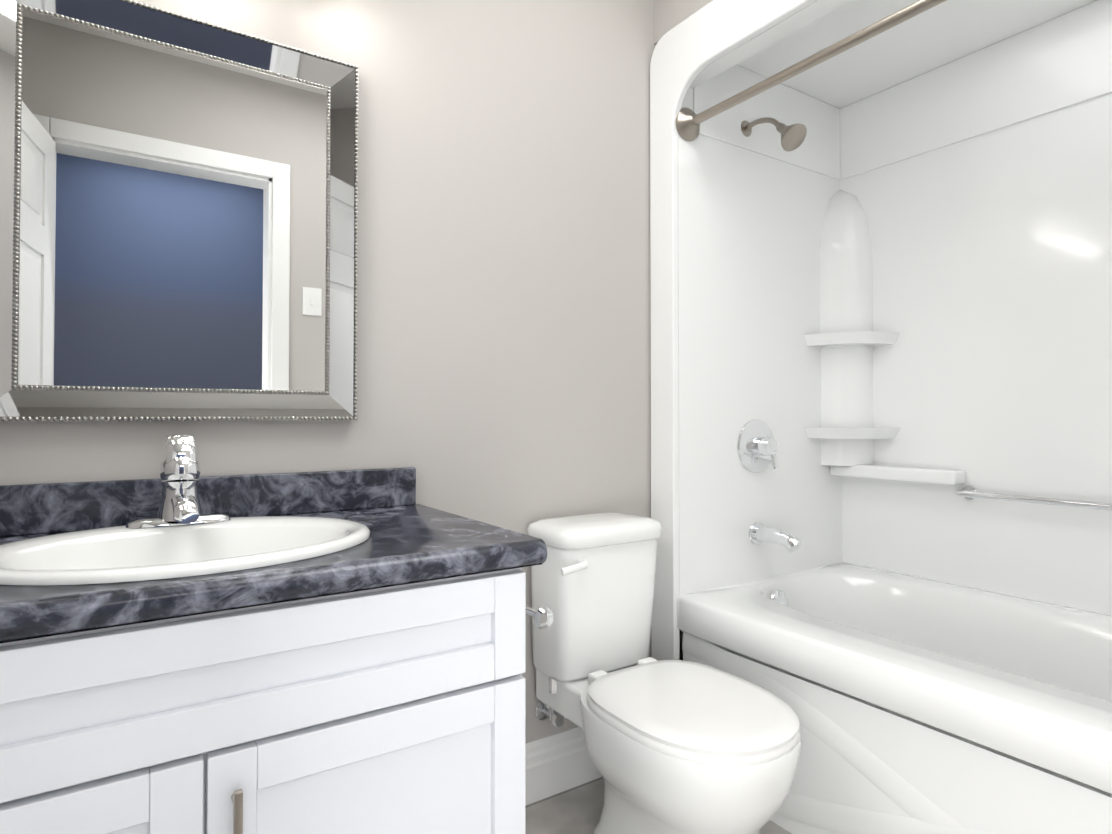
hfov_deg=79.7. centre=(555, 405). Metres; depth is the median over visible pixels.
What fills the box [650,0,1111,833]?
shower
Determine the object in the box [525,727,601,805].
baseboard
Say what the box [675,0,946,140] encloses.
shower rod
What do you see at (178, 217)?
mirror
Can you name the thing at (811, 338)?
shelf
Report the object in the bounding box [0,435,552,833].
bathroom vanity
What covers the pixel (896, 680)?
tub basin
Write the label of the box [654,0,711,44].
wall
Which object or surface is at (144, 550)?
sink
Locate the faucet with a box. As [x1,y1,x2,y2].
[126,435,230,527]
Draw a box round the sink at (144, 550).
[0,516,369,584]
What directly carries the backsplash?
attached to the wall at (504, 344)
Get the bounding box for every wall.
[0,0,682,743]
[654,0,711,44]
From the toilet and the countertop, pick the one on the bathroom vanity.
the countertop
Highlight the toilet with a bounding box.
[527,512,800,833]
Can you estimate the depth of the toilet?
1.41 m
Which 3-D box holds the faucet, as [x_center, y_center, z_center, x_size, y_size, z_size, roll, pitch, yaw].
[-0.633,0.128,1.129,0.160,0.153,0.162,1,-1,-34]
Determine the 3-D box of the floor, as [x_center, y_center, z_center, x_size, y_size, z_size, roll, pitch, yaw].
[0.616,1.032,0.414,4.300,0.110,3.070,1,-1,-34]
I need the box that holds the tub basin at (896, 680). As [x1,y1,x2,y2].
[677,562,1111,793]
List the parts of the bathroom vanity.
door, handle, rail, drawer, door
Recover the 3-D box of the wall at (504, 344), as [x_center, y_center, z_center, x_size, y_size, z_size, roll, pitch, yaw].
[-0.126,-0.172,1.725,2.740,2.440,0.100,1,-1,-34]
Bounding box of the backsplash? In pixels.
[0,467,415,536]
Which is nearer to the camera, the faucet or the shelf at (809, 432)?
the faucet
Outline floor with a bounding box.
[525,777,791,833]
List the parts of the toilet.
supply knob, lever, tank, tank lid, bowl, seat, lid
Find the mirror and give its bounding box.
[0,0,358,420]
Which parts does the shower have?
valve plate, arm, valve lever, spout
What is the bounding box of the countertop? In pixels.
[0,504,546,642]
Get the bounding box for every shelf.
[804,331,899,346]
[804,427,899,438]

